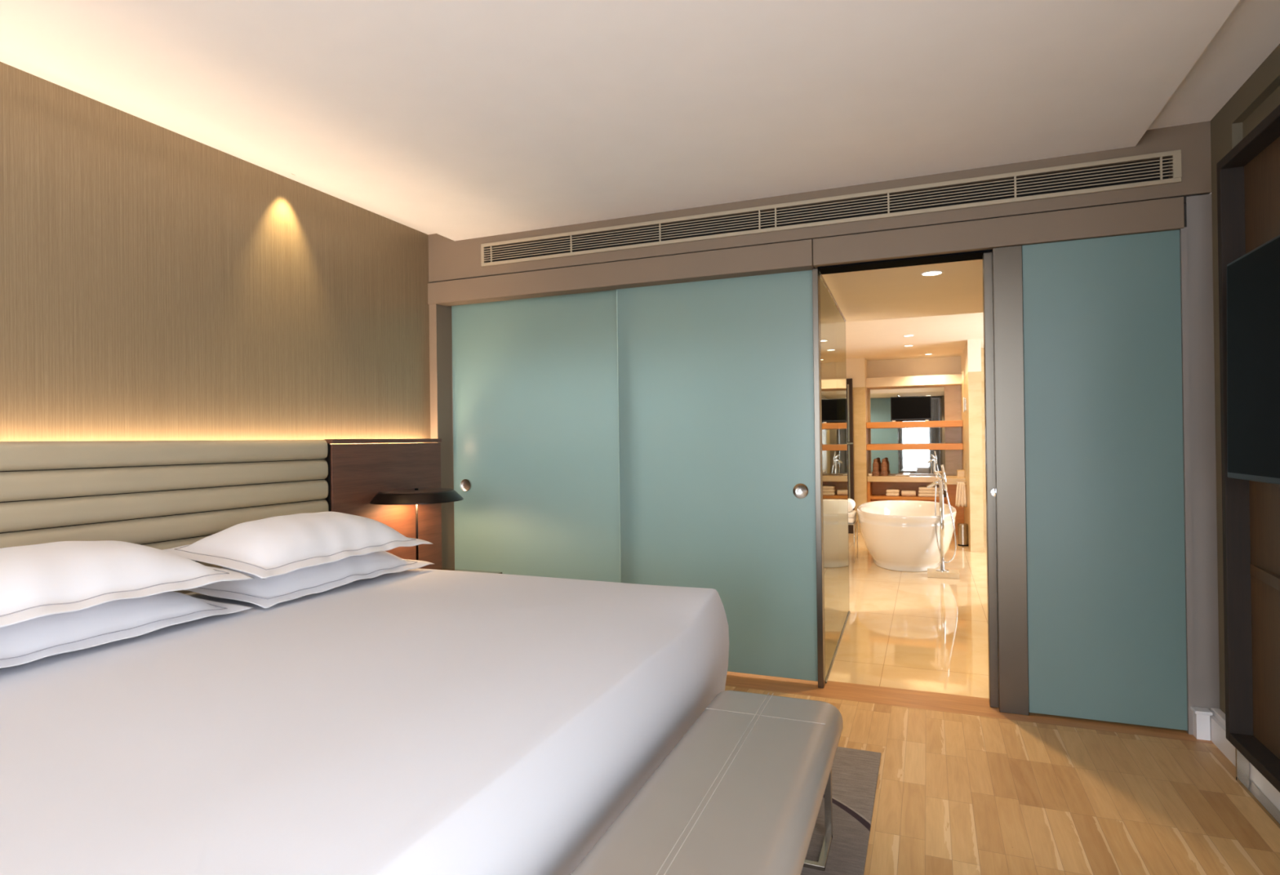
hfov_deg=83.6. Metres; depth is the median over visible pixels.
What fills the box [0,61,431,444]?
wall
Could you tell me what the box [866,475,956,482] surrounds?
countertop
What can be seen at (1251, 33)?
ceiling
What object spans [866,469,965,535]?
vanity
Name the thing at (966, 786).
floor
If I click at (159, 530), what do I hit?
cushion
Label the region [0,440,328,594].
headboard
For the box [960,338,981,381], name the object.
trim
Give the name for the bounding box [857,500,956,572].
bathtub
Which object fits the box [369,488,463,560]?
bedside lamp
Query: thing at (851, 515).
folded towel
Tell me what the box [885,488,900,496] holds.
folded towel
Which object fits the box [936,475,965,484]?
countertop
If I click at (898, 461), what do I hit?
mirror
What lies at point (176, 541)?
cushion
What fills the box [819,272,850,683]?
glass wall
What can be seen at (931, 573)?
stone plinth
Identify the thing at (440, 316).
trim
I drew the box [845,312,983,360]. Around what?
ceiling
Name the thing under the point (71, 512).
cushion
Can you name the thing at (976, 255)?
trim
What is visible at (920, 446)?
shelf
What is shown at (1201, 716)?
baseboard
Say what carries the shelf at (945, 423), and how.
attached to the wall at (953, 409)
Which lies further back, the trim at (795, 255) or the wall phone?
the wall phone
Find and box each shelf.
[866,420,962,428]
[866,443,963,450]
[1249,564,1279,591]
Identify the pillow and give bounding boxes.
[0,540,253,627]
[0,591,253,668]
[162,511,432,579]
[185,551,434,608]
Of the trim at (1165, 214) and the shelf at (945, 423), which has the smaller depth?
the trim at (1165, 214)
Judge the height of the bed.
0.663 m
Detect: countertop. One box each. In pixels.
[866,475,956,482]
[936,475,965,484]
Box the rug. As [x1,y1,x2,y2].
[800,746,880,874]
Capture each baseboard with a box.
[1191,706,1213,741]
[1209,707,1279,811]
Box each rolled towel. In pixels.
[848,498,855,511]
[901,490,915,496]
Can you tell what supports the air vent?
in the wall at (448, 259)
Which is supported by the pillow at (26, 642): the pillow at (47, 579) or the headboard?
the pillow at (47, 579)
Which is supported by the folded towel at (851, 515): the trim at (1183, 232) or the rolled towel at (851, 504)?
the rolled towel at (851, 504)
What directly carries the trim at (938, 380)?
attached to the wall at (953, 409)
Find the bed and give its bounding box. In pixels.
[0,568,728,874]
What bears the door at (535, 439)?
in the wall at (448, 259)
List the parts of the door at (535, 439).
handle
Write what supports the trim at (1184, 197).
attached to the wall at (448, 259)
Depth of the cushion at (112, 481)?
2.81 m
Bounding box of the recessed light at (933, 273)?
[920,270,943,275]
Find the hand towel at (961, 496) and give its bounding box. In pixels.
[955,482,967,506]
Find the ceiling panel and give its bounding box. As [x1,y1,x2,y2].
[0,0,1239,240]
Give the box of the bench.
[570,690,843,874]
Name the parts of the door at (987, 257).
handle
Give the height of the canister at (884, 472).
0.240 m
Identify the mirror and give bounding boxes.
[870,386,945,474]
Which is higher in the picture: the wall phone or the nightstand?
the wall phone
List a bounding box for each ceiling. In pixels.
[0,0,1279,234]
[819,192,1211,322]
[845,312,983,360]
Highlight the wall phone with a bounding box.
[963,396,966,412]
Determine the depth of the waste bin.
8.44 m
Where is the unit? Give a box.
[1216,104,1279,828]
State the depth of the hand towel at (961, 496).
8.63 m
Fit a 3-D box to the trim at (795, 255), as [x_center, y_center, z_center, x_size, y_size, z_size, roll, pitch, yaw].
[-0.216,-0.935,4.174,2.414,0.136,0.112,-1,0,22]
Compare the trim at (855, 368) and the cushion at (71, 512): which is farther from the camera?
the trim at (855, 368)
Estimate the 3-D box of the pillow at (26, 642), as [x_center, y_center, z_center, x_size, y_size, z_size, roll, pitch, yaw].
[-1.839,0.548,2.140,0.600,0.135,1.060,-1,0,22]
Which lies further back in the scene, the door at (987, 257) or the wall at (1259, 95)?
the door at (987, 257)
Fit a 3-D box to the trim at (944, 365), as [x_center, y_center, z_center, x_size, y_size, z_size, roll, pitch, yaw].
[3.791,-0.961,9.931,1.210,0.260,0.080,-1,0,22]
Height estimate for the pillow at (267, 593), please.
0.134 m
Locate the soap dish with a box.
[895,474,909,475]
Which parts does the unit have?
panel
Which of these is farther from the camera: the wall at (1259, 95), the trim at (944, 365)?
the trim at (944, 365)
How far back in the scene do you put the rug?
2.45 m
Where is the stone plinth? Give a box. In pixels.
[927,568,959,578]
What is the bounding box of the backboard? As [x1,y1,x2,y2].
[324,438,442,568]
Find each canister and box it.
[871,458,879,475]
[880,458,888,475]
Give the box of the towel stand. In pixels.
[848,520,857,563]
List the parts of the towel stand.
leg, leg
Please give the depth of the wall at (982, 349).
8.81 m
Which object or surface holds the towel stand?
on the floor
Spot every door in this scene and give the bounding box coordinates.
[451,289,620,582]
[616,268,825,688]
[846,378,854,533]
[982,252,998,707]
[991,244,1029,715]
[1022,229,1187,730]
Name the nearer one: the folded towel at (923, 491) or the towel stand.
the towel stand
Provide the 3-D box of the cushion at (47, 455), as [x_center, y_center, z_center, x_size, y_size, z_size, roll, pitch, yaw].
[-2.027,0.062,2.587,0.037,0.099,2.311,-1,0,22]
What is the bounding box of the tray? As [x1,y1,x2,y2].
[848,520,857,524]
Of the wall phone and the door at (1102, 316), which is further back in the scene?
the wall phone
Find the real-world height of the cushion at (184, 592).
0.099 m
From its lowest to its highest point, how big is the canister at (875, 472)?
0.240 m
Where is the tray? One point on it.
(855, 522)
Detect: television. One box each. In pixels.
[890,395,931,422]
[1226,234,1279,484]
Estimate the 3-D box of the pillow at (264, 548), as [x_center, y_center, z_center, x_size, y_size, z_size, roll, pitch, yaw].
[-1.435,0.421,3.077,0.598,0.180,0.941,-1,0,22]
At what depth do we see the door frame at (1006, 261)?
3.34 m
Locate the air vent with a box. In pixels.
[480,149,1181,266]
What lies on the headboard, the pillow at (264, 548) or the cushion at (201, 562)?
the cushion at (201, 562)
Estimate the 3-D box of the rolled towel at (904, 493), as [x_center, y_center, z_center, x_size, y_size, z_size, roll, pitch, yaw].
[3.647,0.757,9.711,0.182,0.080,0.080,-1,0,22]
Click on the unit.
(1248, 175)
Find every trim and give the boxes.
[427,239,815,306]
[428,303,454,568]
[434,194,1198,282]
[813,196,1184,268]
[817,248,992,274]
[845,358,866,387]
[853,386,869,533]
[866,355,960,377]
[866,373,961,388]
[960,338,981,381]
[960,371,983,552]
[1179,226,1195,734]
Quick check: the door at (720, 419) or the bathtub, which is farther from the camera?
the bathtub
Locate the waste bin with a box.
[957,523,968,546]
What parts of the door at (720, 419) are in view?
handle, edge post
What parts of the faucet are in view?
spout, mixer lever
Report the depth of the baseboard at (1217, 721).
2.84 m
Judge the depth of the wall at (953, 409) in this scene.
9.79 m
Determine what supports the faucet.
on the floor
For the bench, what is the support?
on the rug
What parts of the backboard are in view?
rail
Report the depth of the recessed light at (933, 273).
3.95 m
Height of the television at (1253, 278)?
0.725 m
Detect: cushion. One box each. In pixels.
[0,440,328,471]
[0,459,328,502]
[0,480,328,533]
[0,499,328,548]
[142,535,208,560]
[173,590,193,594]
[196,561,223,568]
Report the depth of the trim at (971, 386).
8.02 m
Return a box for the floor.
[724,528,1279,874]
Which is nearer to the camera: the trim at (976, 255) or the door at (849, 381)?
the trim at (976, 255)
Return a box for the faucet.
[926,464,956,572]
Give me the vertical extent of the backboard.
1.326 m
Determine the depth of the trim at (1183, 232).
3.09 m
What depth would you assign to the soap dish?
9.80 m
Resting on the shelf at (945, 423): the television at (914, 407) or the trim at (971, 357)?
the television at (914, 407)
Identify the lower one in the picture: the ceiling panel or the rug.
the rug
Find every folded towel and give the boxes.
[848,510,856,523]
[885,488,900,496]
[918,485,944,497]
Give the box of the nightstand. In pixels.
[432,568,502,573]
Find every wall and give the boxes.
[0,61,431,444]
[428,120,1219,711]
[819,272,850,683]
[853,385,962,528]
[981,347,986,541]
[1210,43,1279,713]
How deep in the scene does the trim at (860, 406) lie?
9.76 m
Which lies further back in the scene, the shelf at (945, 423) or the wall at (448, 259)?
the shelf at (945, 423)

